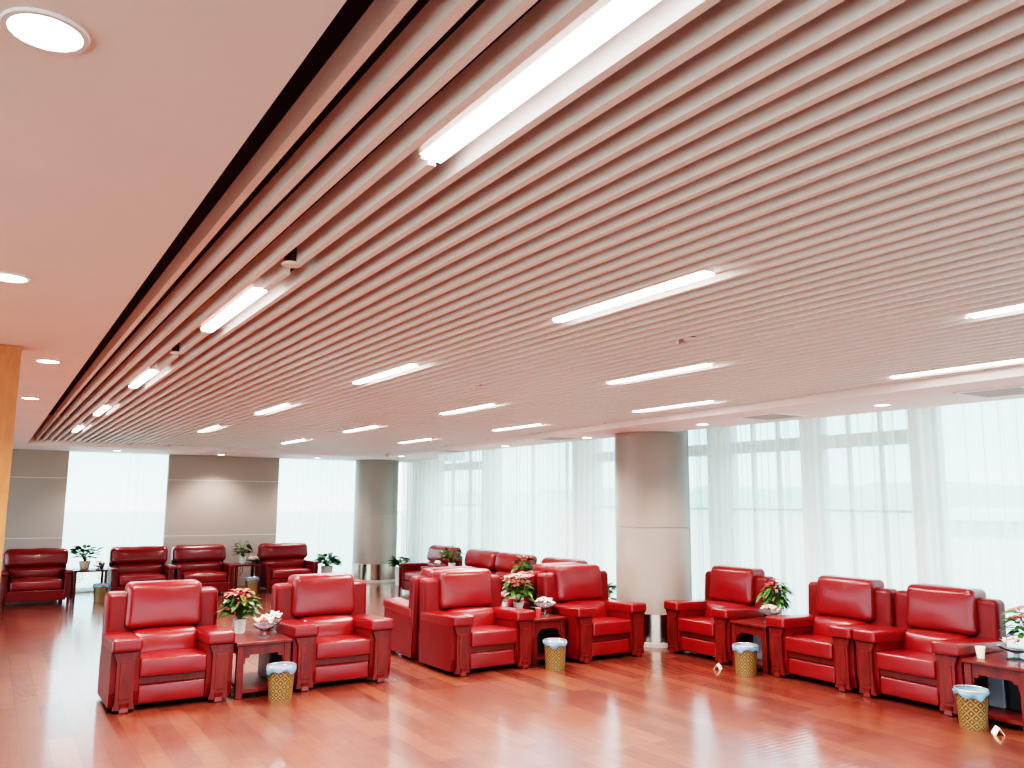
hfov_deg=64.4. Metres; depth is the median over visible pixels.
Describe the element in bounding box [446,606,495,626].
lumbar cushion
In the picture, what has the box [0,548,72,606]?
lounge chair
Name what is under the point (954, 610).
cushion
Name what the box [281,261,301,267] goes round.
grille
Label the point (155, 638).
lumbar cushion
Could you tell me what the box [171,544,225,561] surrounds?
cushion
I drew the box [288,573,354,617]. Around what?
cushion
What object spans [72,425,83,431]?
diffuser
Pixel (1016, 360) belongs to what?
linear light
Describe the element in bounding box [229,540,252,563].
potted plant
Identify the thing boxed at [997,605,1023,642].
poinsettia
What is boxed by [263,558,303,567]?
lumbar cushion
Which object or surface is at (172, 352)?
grille
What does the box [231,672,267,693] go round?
shelf
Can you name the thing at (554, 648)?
wastebasket
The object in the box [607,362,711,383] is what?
linear light
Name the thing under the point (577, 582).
cushion
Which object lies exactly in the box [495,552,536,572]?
cushion
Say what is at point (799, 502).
sheer curtain
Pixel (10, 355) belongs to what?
wall
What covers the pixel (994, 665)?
side table
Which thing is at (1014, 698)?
storage box
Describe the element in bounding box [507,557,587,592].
lounge chair
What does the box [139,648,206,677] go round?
seat cushion
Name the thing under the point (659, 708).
floor
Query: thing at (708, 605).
lumbar cushion
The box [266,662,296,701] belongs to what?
wastebasket
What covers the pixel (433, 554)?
cushion
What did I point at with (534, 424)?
linear light
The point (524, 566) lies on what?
potted plant
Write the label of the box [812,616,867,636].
lumbar cushion
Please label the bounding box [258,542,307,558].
cushion
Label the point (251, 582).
wastebasket
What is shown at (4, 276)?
recessed light
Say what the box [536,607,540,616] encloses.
plastic cup
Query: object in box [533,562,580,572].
cushion
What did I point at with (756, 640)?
storage box
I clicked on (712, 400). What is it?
linear light
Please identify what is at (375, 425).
linear light
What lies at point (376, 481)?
round column
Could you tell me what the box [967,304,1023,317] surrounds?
linear light
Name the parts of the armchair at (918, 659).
arm post, arm, armrest, apron panel, arm post, backrest, arm, armrest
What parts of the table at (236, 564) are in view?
leg, leg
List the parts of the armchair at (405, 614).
armrest, arm, backrest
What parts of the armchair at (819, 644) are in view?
arm post, arm, armrest, apron panel, arm post, arm, backrest, armrest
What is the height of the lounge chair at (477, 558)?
0.865 m
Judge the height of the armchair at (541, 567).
0.964 m
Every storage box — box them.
[258,652,279,680]
[753,635,761,659]
[987,677,1008,708]
[1006,680,1021,711]
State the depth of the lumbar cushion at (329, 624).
7.92 m
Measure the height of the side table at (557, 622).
0.470 m
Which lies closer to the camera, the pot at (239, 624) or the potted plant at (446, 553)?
the pot at (239, 624)
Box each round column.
[351,459,398,582]
[614,431,691,647]
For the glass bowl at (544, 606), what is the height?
0.120 m
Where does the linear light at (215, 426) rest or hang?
attached to the ceiling at (849, 174)
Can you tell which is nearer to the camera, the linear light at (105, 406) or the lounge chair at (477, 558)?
the linear light at (105, 406)
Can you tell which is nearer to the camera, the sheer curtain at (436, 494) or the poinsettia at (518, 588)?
the poinsettia at (518, 588)
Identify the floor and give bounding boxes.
[0,582,1023,767]
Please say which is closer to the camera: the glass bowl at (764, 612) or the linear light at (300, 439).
the glass bowl at (764, 612)
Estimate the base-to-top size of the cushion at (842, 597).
0.399 m
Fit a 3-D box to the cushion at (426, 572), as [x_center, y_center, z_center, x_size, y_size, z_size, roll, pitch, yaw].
[-0.708,2.253,9.105,0.644,0.399,0.316,6,-10,-32]
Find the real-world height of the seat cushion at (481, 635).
0.169 m
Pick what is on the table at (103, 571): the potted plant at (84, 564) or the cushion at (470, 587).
the potted plant at (84, 564)
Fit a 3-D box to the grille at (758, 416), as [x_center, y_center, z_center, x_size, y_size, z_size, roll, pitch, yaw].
[2.596,0.329,8.156,0.425,0.005,0.440,6,-10,-32]
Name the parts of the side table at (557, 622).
leg, leg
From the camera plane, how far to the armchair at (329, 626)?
7.74 m
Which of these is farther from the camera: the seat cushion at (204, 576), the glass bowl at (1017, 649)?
the seat cushion at (204, 576)
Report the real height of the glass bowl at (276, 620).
0.130 m
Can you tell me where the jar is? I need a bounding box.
[508,598,513,607]
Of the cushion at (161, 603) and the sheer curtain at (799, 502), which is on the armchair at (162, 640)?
the cushion at (161, 603)
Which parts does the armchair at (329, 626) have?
armrest, arm, arm post, backrest, apron panel, armrest, arm, arm post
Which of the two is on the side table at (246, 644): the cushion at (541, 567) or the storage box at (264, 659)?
the storage box at (264, 659)
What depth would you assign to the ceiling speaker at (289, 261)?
3.21 m
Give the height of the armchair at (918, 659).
0.964 m
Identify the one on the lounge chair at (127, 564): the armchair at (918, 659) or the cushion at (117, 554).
the cushion at (117, 554)
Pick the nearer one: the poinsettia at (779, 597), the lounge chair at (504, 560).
the poinsettia at (779, 597)
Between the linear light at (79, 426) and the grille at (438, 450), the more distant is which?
the grille at (438, 450)
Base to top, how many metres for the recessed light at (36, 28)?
0.006 m
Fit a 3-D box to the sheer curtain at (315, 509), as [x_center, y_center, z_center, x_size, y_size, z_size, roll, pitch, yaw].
[-3.816,2.759,17.617,2.856,2.880,0.081,6,-10,-32]
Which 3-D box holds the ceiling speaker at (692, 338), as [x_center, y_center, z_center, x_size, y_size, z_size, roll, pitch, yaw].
[1.021,-0.301,4.666,0.082,0.100,0.082,6,-10,-32]
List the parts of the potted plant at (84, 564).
pot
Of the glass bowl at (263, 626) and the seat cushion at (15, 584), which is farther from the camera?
the seat cushion at (15, 584)
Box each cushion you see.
[3,548,68,567]
[8,566,62,579]
[8,577,62,591]
[109,546,167,563]
[114,563,162,573]
[118,573,165,586]
[124,579,201,629]
[132,625,196,652]
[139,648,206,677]
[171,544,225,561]
[176,561,221,571]
[182,570,226,582]
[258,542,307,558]
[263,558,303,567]
[271,567,310,579]
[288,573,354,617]
[298,614,354,636]
[316,634,370,659]
[404,571,420,580]
[420,566,474,577]
[427,545,460,563]
[427,561,447,565]
[432,568,492,608]
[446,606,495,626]
[471,625,515,646]
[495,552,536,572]
[495,571,518,577]
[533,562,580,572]
[541,557,587,563]
[547,564,602,601]
[562,600,606,616]
[592,617,629,636]
[679,616,714,636]
[704,600,748,616]
[710,565,764,604]
[786,634,833,659]
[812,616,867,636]
[816,575,884,621]
[877,649,936,678]
[904,628,969,653]
[906,583,986,635]
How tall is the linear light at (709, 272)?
0.090 m
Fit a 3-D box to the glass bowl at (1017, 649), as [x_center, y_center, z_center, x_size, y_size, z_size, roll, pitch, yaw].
[4.027,2.147,6.487,0.280,0.110,0.280,6,-10,-32]
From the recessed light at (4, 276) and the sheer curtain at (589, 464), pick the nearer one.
the recessed light at (4, 276)
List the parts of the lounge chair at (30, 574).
arm post, arm, armrest, backrest, arm, armrest, arm post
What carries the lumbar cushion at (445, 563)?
on the lounge chair at (407, 570)
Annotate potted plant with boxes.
[67,544,103,568]
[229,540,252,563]
[439,544,463,566]
[510,554,533,578]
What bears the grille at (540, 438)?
attached to the ceiling vent at (553, 438)
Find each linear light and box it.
[72,421,83,431]
[93,400,109,415]
[128,362,158,387]
[198,424,218,431]
[200,274,266,331]
[255,402,289,414]
[282,439,304,443]
[343,425,376,431]
[353,362,417,383]
[400,438,430,442]
[419,0,660,162]
[440,403,494,414]
[492,424,540,430]
[551,266,714,321]
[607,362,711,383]
[633,400,712,411]
[891,359,1023,377]
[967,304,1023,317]
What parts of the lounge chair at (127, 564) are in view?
arm, armrest, arm post, arm, armrest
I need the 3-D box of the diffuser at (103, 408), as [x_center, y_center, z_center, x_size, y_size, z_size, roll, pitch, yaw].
[-4.370,0.286,8.661,0.059,0.012,1.054,6,-10,-32]
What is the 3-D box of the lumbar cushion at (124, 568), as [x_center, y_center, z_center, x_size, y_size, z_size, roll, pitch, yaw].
[-6.672,3.316,14.522,0.800,0.239,0.239,6,-10,-32]
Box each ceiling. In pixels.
[36,0,1023,453]
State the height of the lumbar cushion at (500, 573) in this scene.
0.239 m
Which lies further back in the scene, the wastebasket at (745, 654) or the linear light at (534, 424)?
the linear light at (534, 424)
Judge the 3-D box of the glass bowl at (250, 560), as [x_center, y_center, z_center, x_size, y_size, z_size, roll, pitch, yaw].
[-4.893,3.357,15.363,0.280,0.080,0.280,6,-10,-32]
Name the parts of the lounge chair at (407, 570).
arm post, arm, armrest, armrest, backrest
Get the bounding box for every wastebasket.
[93,583,109,601]
[245,576,258,592]
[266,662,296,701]
[543,638,567,670]
[732,642,758,675]
[952,685,989,730]
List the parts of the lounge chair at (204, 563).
armrest, arm, arm, armrest, arm post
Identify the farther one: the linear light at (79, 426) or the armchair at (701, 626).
the linear light at (79, 426)
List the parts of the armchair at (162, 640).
arm, armrest, arm post, backrest, apron panel, armrest, arm, arm post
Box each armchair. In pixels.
[97,579,234,714]
[271,573,392,691]
[383,566,474,659]
[419,568,534,676]
[501,562,580,608]
[537,564,645,663]
[664,565,774,664]
[766,575,896,692]
[852,583,1006,716]
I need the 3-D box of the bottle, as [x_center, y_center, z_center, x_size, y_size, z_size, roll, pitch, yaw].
[-0.080,2.530,9.441,0.062,0.145,0.062,6,-10,-32]
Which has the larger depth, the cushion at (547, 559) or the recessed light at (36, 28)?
the cushion at (547, 559)
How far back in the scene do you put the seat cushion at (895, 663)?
6.97 m
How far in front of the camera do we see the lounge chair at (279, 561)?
15.73 m
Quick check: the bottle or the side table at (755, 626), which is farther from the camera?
the bottle
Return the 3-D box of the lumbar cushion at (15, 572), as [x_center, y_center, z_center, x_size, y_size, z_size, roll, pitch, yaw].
[-8.017,3.185,13.674,0.800,0.239,0.239,6,-10,-32]
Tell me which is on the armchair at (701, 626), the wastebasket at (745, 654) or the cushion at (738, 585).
the cushion at (738, 585)
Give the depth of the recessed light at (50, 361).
5.14 m
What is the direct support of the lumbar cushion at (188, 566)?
on the lounge chair at (204, 563)
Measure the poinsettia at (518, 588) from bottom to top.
0.430 m
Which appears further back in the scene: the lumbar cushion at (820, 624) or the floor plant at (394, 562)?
the floor plant at (394, 562)
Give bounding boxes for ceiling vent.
[433,450,469,452]
[530,436,579,440]
[735,412,807,420]
[953,385,1023,397]
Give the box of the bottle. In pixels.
[502,595,507,606]
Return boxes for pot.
[232,618,246,633]
[513,602,523,608]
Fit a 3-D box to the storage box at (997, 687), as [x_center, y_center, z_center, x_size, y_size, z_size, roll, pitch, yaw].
[4.019,2.490,6.644,0.250,0.264,0.130,6,-10,-32]
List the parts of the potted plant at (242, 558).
pot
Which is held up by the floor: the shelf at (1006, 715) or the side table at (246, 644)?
the side table at (246, 644)
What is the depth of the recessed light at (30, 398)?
7.05 m
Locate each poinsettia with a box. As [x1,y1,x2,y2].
[215,588,262,633]
[501,572,536,608]
[755,578,793,614]
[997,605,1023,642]
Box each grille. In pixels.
[170,351,183,354]
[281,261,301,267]
[437,450,466,451]
[539,437,572,439]
[741,414,801,419]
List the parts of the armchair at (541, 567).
armrest, backrest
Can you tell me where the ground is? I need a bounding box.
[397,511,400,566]
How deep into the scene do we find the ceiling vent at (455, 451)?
14.16 m
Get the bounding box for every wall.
[0,344,21,576]
[1,449,279,585]
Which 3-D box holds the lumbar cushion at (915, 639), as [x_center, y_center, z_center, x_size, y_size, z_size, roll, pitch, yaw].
[3.771,2.316,7.215,0.245,0.229,0.540,6,-10,-32]
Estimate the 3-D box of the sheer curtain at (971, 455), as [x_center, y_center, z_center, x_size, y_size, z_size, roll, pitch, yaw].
[5.889,0.995,5.285,0.083,2.970,6.720,6,-10,-32]
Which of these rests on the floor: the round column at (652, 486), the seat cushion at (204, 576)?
the round column at (652, 486)
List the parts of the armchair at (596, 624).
armrest, arm, backrest, arm post, apron panel, armrest, arm, arm post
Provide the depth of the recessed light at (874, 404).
7.13 m
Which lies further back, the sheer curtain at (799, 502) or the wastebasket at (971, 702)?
the sheer curtain at (799, 502)
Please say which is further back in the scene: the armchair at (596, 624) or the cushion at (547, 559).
the cushion at (547, 559)
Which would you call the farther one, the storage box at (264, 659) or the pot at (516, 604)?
the pot at (516, 604)
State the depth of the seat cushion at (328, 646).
7.56 m
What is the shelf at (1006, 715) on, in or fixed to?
attached to the side table at (994, 665)
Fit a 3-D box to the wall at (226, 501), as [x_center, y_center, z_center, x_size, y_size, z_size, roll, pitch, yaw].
[-8.510,2.459,14.473,8.650,2.559,0.105,6,-10,-32]
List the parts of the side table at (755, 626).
leg, leg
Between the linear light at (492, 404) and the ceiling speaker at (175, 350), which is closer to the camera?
the ceiling speaker at (175, 350)
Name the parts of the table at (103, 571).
leg, leg, leg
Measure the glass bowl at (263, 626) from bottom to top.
0.120 m
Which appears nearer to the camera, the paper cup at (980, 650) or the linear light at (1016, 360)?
the linear light at (1016, 360)
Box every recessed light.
[0,7,90,54]
[0,272,30,282]
[21,397,39,399]
[35,359,60,363]
[873,404,890,405]
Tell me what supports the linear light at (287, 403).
attached to the ceiling at (849, 174)
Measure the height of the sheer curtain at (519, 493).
2.970 m
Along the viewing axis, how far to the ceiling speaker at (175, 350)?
5.18 m
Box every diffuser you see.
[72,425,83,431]
[93,405,109,415]
[129,370,158,387]
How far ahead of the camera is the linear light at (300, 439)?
12.95 m
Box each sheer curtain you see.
[62,451,168,591]
[276,458,355,573]
[400,451,472,565]
[472,442,565,563]
[565,429,704,599]
[700,409,927,614]
[915,398,1023,643]
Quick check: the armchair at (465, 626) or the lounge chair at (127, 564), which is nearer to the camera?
the armchair at (465, 626)
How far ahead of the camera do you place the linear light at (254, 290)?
3.93 m
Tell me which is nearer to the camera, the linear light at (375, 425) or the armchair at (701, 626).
the armchair at (701, 626)
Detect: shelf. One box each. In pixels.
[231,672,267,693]
[537,652,544,660]
[757,659,762,668]
[988,707,1022,725]
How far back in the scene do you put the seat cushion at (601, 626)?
8.90 m
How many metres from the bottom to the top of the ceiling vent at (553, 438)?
0.010 m
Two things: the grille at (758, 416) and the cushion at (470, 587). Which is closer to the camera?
the grille at (758, 416)
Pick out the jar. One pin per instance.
(510, 601)
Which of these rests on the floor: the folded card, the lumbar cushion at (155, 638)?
the folded card
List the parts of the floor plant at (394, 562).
pot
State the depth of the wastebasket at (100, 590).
13.54 m
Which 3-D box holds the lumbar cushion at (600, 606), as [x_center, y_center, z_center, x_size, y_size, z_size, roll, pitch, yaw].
[0.828,2.601,9.316,0.540,0.229,0.245,6,-10,-32]
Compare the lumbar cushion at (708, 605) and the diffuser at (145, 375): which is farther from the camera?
the lumbar cushion at (708, 605)
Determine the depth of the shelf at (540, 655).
8.60 m
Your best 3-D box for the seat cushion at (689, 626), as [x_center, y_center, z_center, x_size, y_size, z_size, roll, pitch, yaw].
[2.260,2.718,9.126,0.568,0.169,0.525,6,-10,-32]
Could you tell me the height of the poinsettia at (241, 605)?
0.411 m
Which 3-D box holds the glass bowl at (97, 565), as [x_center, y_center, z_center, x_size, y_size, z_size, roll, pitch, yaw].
[-7.072,3.133,13.906,0.180,0.080,0.180,6,-10,-32]
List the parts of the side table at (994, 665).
leg, leg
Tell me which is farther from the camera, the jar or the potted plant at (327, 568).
the potted plant at (327, 568)
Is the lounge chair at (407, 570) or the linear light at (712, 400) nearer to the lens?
the linear light at (712, 400)
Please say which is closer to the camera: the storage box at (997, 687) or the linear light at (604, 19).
the linear light at (604, 19)
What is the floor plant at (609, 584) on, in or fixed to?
on the floor
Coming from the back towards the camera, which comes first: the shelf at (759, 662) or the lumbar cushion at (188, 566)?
the lumbar cushion at (188, 566)
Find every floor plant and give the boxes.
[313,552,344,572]
[388,555,410,585]
[608,582,615,599]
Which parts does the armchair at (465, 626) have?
arm, armrest, backrest, arm post, apron panel, armrest, arm, arm post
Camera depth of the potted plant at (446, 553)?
14.50 m
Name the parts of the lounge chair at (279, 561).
arm, armrest, arm post, arm, armrest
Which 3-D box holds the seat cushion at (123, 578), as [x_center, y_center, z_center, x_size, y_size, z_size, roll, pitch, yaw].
[-6.522,3.431,14.267,0.760,0.208,0.619,6,-10,-32]
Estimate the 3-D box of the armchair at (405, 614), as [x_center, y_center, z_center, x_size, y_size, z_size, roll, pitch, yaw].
[-0.858,2.565,9.295,0.962,0.964,0.868,6,-10,-32]
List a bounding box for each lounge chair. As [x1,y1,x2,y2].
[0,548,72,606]
[106,546,174,591]
[168,544,235,591]
[255,542,318,591]
[398,545,462,591]
[464,549,499,572]
[491,552,536,588]
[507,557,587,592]
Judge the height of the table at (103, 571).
0.500 m
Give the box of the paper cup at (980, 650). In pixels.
[975,646,984,658]
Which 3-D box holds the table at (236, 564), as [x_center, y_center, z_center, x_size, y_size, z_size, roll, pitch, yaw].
[-5.054,3.645,15.338,0.480,0.500,0.550,6,-10,-32]
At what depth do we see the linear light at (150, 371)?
6.22 m
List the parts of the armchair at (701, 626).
arm post, arm, armrest, apron panel, arm post, arm, backrest, armrest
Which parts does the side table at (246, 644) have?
leg, leg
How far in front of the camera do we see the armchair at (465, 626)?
8.38 m
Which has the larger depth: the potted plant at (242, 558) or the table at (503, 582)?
the potted plant at (242, 558)
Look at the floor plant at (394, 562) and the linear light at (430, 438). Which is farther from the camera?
the floor plant at (394, 562)
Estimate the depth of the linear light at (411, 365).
5.97 m
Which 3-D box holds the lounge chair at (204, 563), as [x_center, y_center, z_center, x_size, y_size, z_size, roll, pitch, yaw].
[-5.695,3.395,14.907,1.018,0.865,0.860,6,-10,-32]
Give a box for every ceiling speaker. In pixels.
[170,342,183,354]
[281,247,301,267]
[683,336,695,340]
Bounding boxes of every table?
[69,568,107,601]
[231,562,261,591]
[231,629,292,699]
[501,580,506,591]
[528,609,565,665]
[730,617,770,673]
[961,651,1023,731]
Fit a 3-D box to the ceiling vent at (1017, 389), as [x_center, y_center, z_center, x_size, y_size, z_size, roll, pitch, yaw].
[3.779,0.061,6.261,0.500,0.010,0.500,6,-10,-32]
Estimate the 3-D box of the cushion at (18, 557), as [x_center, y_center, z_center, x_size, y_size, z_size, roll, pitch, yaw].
[-8.053,2.941,13.768,0.950,0.319,0.318,6,-10,-32]
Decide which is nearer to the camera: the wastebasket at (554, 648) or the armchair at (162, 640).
the armchair at (162, 640)
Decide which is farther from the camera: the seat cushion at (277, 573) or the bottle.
the seat cushion at (277, 573)
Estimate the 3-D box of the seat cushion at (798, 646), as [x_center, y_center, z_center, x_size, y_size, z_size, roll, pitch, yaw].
[3.053,2.546,7.894,0.568,0.169,0.525,6,-10,-32]
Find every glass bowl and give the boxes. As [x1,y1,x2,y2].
[93,564,103,569]
[246,559,260,563]
[253,622,276,638]
[267,618,281,633]
[533,602,555,615]
[758,610,781,621]
[996,643,1023,661]
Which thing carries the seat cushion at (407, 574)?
on the lounge chair at (407, 570)
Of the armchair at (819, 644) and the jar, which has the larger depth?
the jar

